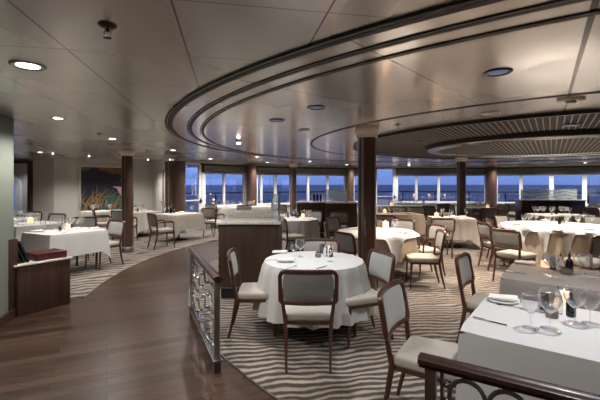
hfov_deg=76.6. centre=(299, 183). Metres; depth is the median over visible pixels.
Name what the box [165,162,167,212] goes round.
wall
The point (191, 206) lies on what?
sea
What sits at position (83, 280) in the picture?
carpet
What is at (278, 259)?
napkin
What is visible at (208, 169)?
blind
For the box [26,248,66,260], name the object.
box
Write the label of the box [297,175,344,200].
window
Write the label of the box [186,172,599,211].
window
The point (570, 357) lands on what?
tablecloth
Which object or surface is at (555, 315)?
salt cellar
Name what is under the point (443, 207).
dining chair
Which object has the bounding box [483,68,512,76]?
recessed light
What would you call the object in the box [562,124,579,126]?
recessed light
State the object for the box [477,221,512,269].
dining chair
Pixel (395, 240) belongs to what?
cloth
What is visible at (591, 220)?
dining chair
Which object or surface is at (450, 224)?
armchair
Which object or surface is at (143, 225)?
tablecloth
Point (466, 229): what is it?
tablecloth
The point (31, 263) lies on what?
countertop
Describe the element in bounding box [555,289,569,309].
candle holder
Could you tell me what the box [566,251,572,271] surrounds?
vinegar bottle
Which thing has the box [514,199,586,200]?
countertop
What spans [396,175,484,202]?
window
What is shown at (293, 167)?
column
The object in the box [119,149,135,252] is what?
column
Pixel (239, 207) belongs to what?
armchair
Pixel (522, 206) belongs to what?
station
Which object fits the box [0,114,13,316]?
wall
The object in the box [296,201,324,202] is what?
countertop
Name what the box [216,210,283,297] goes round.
station
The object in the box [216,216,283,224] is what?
countertop
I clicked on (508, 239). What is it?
dining chair
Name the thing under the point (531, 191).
glass screen
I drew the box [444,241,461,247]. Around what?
dining table
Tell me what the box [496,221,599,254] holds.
cloth
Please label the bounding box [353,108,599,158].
trim
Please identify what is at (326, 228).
dining chair
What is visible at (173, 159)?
trim
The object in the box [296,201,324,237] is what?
station
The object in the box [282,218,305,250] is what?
dining chair
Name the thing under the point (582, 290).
wine glass
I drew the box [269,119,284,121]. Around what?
recessed light
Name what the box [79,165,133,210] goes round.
painting
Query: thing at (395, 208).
dining chair
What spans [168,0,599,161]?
trim
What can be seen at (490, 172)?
column
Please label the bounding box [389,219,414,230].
dining chair
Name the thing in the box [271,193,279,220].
glass screen
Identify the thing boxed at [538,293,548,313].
metal canister
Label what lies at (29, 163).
door frame
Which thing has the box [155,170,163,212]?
door
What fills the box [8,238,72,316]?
base cabinet
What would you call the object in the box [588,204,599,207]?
dining chair
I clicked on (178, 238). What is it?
dining table
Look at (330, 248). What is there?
vinegar bottle
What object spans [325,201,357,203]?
countertop
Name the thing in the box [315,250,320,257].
salt cellar
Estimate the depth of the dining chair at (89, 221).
8.36 m
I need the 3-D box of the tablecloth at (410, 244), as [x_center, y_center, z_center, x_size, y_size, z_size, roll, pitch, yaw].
[1.352,1.046,6.740,1.433,0.400,1.430,0,0,0]
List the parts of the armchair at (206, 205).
backrest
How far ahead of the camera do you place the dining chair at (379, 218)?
8.86 m
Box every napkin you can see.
[272,250,287,252]
[277,258,294,261]
[488,293,517,301]
[514,260,535,264]
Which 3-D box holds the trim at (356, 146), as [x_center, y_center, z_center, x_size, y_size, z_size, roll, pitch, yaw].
[5.000,-0.779,7.450,7.715,0.022,7.715,0,0,0]
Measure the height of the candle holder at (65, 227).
0.126 m
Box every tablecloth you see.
[14,217,37,222]
[14,221,65,241]
[21,227,110,257]
[77,210,111,221]
[133,210,160,238]
[149,212,205,236]
[214,206,270,225]
[252,251,374,329]
[282,217,319,249]
[346,237,417,261]
[376,205,433,216]
[376,212,425,238]
[425,216,480,247]
[456,298,599,399]
[466,207,509,224]
[497,227,599,270]
[499,263,599,311]
[523,213,585,222]
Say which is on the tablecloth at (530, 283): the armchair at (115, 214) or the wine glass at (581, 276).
the wine glass at (581, 276)
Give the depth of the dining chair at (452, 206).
13.13 m
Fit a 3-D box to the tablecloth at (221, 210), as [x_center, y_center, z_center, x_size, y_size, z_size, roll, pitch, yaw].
[-2.017,1.226,14.199,2.270,0.759,0.931,0,0,-26]
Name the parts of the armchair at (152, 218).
leg, backrest, frame, leg, seat, armrest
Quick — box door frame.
[14,161,32,210]
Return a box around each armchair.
[91,209,113,238]
[111,210,137,240]
[147,213,175,249]
[202,208,224,236]
[205,204,217,227]
[237,205,250,209]
[418,223,446,277]
[426,218,455,258]
[475,208,497,227]
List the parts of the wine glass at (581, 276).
stem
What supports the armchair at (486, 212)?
on the carpet at (359, 371)
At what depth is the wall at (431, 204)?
17.51 m
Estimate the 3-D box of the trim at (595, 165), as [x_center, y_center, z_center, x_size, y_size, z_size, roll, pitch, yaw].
[11.087,-0.715,13.756,15.335,0.050,3.355,0,0,44]
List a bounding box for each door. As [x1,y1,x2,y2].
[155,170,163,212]
[186,163,201,229]
[376,168,395,204]
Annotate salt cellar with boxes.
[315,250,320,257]
[545,305,558,318]
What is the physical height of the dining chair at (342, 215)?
0.877 m
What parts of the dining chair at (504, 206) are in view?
backrest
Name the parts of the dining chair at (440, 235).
leg, leg, seat, seat frame, leg, backrest, frame, leg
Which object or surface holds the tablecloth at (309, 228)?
on the dining table
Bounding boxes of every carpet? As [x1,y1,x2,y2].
[70,227,218,297]
[188,220,514,399]
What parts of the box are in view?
lid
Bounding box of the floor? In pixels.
[0,227,275,399]
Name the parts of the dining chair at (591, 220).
backrest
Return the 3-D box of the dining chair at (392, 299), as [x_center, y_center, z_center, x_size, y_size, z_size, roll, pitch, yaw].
[0.854,1.159,2.582,0.574,0.877,0.514,0,0,32]
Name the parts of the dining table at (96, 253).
leg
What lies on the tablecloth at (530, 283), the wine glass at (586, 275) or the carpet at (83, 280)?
the wine glass at (586, 275)
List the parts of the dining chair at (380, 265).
leg, seat, seat frame, leg, backrest, frame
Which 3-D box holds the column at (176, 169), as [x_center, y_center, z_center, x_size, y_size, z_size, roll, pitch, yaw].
[-4.005,0.430,12.375,0.564,2.340,0.564,0,0,0]
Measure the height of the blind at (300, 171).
0.315 m
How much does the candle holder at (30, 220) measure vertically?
0.126 m
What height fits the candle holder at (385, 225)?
0.154 m
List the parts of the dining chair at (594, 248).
seat, seat frame, leg, frame, backrest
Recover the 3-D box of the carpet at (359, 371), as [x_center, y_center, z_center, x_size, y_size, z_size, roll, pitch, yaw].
[6.750,1.597,8.224,17.200,0.006,19.047,0,0,0]
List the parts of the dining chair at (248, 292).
leg, backrest, frame, leg, seat frame, seat, leg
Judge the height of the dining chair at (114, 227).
0.877 m
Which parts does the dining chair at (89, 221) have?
frame, backrest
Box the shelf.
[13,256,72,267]
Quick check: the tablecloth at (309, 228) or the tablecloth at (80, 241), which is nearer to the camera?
the tablecloth at (80, 241)
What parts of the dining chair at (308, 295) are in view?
leg, seat frame, seat, backrest, frame, leg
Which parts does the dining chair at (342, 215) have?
backrest, frame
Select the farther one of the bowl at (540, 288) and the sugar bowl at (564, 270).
the sugar bowl at (564, 270)
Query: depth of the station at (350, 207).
10.90 m
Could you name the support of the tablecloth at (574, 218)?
on the dining table
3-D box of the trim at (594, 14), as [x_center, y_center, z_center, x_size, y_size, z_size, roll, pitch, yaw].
[4.950,-0.791,7.320,13.260,0.008,13.260,0,0,0]
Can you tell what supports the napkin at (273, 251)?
on the tablecloth at (351, 270)
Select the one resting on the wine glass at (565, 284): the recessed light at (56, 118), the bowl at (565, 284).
the bowl at (565, 284)
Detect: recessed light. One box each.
[8,60,46,70]
[50,117,64,119]
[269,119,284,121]
[307,105,324,109]
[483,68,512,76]
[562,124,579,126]
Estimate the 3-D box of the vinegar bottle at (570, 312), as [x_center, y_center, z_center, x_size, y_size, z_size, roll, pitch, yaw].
[1.732,0.755,2.429,0.056,0.178,0.056,0,0,0]
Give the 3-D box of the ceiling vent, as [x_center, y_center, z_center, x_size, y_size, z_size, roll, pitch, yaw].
[2.137,-0.788,4.252,0.200,0.012,0.200,0,0,0]
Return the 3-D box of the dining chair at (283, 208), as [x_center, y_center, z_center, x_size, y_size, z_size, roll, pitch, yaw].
[-0.635,1.159,13.611,0.514,0.877,0.574,0,0,18]
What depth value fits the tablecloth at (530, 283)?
3.33 m
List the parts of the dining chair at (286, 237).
backrest, frame, leg, seat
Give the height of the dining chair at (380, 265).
0.877 m
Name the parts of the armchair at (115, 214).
backrest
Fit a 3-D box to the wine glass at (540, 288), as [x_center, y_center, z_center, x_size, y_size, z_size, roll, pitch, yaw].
[1.456,0.730,2.212,0.122,0.229,0.122,0,0,0]
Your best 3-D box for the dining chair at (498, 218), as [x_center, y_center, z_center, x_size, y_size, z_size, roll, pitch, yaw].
[4.816,1.159,8.657,0.514,0.877,0.574,0,0,-30]
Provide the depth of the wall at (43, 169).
12.20 m
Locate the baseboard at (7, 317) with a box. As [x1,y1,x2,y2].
[0,309,15,327]
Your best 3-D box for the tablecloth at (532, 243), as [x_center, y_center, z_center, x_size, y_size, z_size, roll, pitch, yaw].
[5.205,1.176,7.677,2.165,0.660,2.160,0,0,-21]
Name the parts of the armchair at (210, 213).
backrest, frame, seat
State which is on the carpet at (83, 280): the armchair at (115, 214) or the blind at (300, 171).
the armchair at (115, 214)
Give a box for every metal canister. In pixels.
[319,244,323,253]
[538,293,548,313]
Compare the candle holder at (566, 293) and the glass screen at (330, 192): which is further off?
the glass screen at (330, 192)
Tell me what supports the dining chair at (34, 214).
on the carpet at (83, 280)
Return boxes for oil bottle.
[323,241,327,255]
[553,286,562,314]
[557,252,563,270]
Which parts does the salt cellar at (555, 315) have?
lid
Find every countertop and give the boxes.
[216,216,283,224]
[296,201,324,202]
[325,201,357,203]
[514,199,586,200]
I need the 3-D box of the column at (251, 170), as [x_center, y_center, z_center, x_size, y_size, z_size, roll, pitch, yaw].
[-1.917,0.430,15.021,0.434,2.340,0.434,0,0,0]
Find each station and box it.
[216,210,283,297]
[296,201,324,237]
[325,201,357,236]
[514,199,586,220]
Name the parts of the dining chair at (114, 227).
leg, seat, backrest, frame, leg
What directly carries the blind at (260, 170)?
attached to the window at (203, 174)
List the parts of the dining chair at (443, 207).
backrest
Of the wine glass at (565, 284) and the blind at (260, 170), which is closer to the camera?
the wine glass at (565, 284)
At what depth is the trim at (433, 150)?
6.34 m
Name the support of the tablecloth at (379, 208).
on the dining table
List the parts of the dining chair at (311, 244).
backrest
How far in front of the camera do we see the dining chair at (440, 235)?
5.79 m
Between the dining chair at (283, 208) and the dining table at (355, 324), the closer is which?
the dining table at (355, 324)
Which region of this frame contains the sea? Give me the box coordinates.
[186,185,599,212]
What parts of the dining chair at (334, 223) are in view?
backrest, frame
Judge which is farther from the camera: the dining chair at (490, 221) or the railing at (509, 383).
the dining chair at (490, 221)
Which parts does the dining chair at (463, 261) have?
leg, frame, backrest, leg, seat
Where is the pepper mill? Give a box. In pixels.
[550,256,555,269]
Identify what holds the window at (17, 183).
in the wall at (20, 170)
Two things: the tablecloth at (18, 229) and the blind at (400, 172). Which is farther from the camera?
the blind at (400, 172)
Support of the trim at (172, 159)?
attached to the wall at (158, 165)
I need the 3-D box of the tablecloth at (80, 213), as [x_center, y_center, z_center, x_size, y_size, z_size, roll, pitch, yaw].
[-6.299,1.136,11.898,0.968,0.580,1.012,0,0,28]
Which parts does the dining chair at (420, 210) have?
backrest, frame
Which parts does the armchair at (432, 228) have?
armrest, seat, backrest, frame, leg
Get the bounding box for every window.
[14,175,21,213]
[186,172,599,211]
[257,175,289,204]
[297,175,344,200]
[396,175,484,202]
[497,175,587,204]
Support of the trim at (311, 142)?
attached to the ceiling at (124, 87)
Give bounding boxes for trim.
[84,239,218,297]
[165,159,594,167]
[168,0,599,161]
[173,159,599,167]
[187,257,279,399]
[189,0,590,162]
[200,163,376,168]
[201,12,599,162]
[310,91,599,158]
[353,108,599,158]
[356,146,599,157]
[394,165,599,168]
[394,202,587,205]
[427,134,599,156]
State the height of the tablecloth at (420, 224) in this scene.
0.759 m
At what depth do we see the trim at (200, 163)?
15.90 m
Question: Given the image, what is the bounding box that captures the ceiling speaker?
[557,97,585,103]
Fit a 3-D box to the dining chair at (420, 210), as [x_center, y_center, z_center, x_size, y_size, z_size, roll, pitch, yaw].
[3.651,1.159,11.781,0.514,0.877,0.574,0,0,11]
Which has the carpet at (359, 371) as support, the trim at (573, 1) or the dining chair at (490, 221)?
the dining chair at (490, 221)
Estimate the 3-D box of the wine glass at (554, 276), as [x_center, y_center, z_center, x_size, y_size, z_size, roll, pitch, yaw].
[2.312,0.743,3.473,0.108,0.203,0.108,0,0,0]
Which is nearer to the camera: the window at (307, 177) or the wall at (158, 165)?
the wall at (158, 165)
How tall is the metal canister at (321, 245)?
0.118 m
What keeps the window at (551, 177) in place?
in the wall
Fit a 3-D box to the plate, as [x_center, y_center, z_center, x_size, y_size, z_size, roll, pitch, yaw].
[1.462,0.837,2.737,0.206,0.015,0.206,0,0,0]
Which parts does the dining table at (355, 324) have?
leg, leg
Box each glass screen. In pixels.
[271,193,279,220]
[325,189,347,201]
[521,189,577,198]
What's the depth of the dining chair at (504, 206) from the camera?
13.58 m
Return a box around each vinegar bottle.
[329,245,332,256]
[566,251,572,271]
[566,288,575,317]
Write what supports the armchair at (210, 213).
on the carpet at (83, 280)
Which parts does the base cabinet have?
panel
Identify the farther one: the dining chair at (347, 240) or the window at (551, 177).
the window at (551, 177)
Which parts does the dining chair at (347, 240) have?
backrest, frame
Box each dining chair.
[21,211,42,220]
[47,213,65,221]
[70,216,96,259]
[85,220,124,269]
[227,248,278,337]
[274,204,290,216]
[278,269,338,373]
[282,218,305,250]
[301,238,339,252]
[305,210,322,237]
[324,222,329,238]
[325,216,340,238]
[329,212,348,235]
[333,230,378,287]
[345,248,395,347]
[376,215,394,226]
[377,279,457,399]
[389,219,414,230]
[390,206,405,211]
[405,229,445,288]
[409,207,426,222]
[422,205,435,219]
[436,204,450,215]
[451,204,455,215]
[454,252,488,343]
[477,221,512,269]
[486,218,493,260]
[489,228,536,280]
[494,215,508,251]
[497,204,509,212]
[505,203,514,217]
[564,236,599,269]
[581,207,599,215]
[583,215,599,223]
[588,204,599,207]
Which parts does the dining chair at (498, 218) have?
frame, backrest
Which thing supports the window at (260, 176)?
in the wall
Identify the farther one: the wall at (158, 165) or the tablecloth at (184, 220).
the wall at (158, 165)
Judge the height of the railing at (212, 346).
0.822 m
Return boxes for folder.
[18,241,28,261]
[18,247,25,262]
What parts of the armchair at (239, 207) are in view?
backrest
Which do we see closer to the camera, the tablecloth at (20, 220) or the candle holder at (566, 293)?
the candle holder at (566, 293)
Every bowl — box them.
[538,288,562,312]
[560,267,571,273]
[563,284,587,307]
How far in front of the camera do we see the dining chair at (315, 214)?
10.22 m
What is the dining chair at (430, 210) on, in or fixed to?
on the carpet at (359, 371)
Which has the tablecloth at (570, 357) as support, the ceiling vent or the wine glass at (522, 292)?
the wine glass at (522, 292)
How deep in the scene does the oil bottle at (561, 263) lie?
3.70 m
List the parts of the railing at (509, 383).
post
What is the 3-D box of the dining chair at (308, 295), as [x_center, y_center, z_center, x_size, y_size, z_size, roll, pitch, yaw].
[0.074,1.159,3.453,0.514,0.877,0.574,0,0,1]
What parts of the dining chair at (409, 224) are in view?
backrest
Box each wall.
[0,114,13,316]
[14,159,53,220]
[14,164,26,216]
[54,159,151,228]
[152,160,164,212]
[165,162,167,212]
[200,203,587,227]
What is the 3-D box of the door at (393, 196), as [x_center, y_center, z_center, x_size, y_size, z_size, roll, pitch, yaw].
[4.032,0.432,17.903,0.972,2.345,0.130,0,0,-2]
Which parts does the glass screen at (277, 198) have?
etched pane, post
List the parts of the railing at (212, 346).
post, handrail, post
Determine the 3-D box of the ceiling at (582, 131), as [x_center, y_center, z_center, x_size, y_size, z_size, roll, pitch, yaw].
[4.750,-0.737,7.450,4.320,0.087,4.320,0,0,0]
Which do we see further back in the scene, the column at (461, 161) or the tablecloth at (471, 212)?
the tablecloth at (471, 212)
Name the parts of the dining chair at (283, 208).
backrest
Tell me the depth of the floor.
3.72 m
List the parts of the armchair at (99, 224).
seat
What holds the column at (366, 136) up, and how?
on the carpet at (359, 371)
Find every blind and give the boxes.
[204,165,245,174]
[257,167,289,174]
[297,168,344,175]
[397,169,484,175]
[497,167,599,175]
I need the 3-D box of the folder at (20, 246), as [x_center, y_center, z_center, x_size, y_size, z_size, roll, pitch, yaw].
[-3.499,0.833,4.742,0.250,0.271,0.124,0,0,32]
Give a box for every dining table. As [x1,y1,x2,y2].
[76,229,106,268]
[169,234,187,240]
[273,323,356,336]
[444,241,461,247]
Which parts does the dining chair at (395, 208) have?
backrest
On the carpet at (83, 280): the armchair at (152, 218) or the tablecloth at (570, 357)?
the armchair at (152, 218)
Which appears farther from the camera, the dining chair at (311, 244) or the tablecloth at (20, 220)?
the tablecloth at (20, 220)
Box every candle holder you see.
[28,217,33,222]
[63,223,69,229]
[382,220,388,228]
[541,260,548,267]
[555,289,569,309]
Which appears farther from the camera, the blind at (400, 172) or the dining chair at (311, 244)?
the blind at (400, 172)
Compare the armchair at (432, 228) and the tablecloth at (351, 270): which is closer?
the tablecloth at (351, 270)
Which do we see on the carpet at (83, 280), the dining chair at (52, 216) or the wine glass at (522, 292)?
the dining chair at (52, 216)
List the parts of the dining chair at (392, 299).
leg, frame, backrest, leg, seat frame, seat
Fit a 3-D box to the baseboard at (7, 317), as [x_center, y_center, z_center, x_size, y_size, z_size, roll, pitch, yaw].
[-2.821,1.545,2.269,0.030,0.110,4.892,0,0,-15]
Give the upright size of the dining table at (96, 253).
0.742 m
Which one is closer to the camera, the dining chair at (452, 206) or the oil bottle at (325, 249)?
the oil bottle at (325, 249)
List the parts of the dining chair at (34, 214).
backrest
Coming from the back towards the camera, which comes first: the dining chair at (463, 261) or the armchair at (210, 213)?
the armchair at (210, 213)
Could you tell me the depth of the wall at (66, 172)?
12.54 m
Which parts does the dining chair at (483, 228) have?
leg, backrest, frame, leg, seat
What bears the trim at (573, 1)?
attached to the ceiling at (124, 87)
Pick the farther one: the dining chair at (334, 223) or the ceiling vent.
the dining chair at (334, 223)
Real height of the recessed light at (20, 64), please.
0.012 m
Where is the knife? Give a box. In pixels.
[473,316,506,325]
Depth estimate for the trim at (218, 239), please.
7.27 m
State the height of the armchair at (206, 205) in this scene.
0.877 m
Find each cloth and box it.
[337,227,420,264]
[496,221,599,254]
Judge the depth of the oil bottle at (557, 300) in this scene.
2.47 m
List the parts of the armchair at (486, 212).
backrest, frame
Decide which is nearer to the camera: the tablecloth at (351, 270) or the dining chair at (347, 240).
the tablecloth at (351, 270)
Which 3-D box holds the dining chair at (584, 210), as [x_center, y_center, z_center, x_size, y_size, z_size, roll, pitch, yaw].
[9.137,1.159,11.781,0.574,0.877,0.514,0,0,-21]
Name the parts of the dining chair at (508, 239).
leg, backrest, frame, seat frame, seat, leg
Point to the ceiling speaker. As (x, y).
(568, 100)
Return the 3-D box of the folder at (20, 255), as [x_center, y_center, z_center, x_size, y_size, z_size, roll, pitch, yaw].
[-3.523,0.833,4.704,0.250,0.271,0.124,0,0,32]
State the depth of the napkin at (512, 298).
2.72 m
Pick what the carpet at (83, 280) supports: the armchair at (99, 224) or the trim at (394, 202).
the armchair at (99, 224)
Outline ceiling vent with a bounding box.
[481,111,500,114]
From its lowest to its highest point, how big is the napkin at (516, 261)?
0.033 m
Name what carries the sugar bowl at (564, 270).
on the tablecloth at (530, 283)
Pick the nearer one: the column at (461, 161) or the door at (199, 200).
the column at (461, 161)
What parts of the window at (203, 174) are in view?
deck railing, handrail, rail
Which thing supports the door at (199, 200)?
in the wall at (166, 163)
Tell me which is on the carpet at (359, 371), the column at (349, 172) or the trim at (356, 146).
the column at (349, 172)
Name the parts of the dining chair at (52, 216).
backrest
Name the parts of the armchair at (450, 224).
frame, backrest, leg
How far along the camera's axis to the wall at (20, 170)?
13.50 m
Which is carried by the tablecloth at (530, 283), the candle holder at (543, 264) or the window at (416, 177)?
the candle holder at (543, 264)
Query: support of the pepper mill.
on the tablecloth at (530, 283)
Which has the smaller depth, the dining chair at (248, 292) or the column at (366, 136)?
the dining chair at (248, 292)
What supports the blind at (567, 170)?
attached to the window at (203, 174)
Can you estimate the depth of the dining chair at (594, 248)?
5.39 m
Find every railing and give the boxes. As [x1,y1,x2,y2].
[188,248,222,373]
[417,352,599,399]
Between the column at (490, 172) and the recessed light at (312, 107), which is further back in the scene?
the column at (490, 172)
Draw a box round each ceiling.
[0,0,599,167]
[426,129,599,155]
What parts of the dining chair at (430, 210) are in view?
backrest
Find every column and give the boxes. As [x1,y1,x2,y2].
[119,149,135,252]
[168,161,185,233]
[246,165,256,205]
[289,164,297,216]
[345,168,353,200]
[354,127,379,290]
[455,157,467,215]
[485,167,496,207]
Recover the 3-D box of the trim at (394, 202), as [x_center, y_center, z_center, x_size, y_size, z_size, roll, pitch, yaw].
[11.127,0.885,13.797,15.480,0.030,3.441,0,0,44]
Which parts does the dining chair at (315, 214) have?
backrest, frame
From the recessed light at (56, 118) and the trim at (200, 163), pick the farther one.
the trim at (200, 163)
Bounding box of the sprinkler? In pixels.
[97,21,116,38]
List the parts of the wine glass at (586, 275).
stem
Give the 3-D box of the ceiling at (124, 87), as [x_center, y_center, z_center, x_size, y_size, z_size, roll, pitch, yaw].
[2.000,-0.839,8.250,28.000,0.123,20.500,0,0,0]
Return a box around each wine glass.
[520,292,540,327]
[538,288,562,331]
[546,256,559,277]
[563,284,587,323]
[573,254,586,277]
[578,254,591,276]
[580,290,599,323]
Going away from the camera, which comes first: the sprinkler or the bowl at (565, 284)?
the sprinkler
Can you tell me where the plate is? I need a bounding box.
[487,297,518,303]

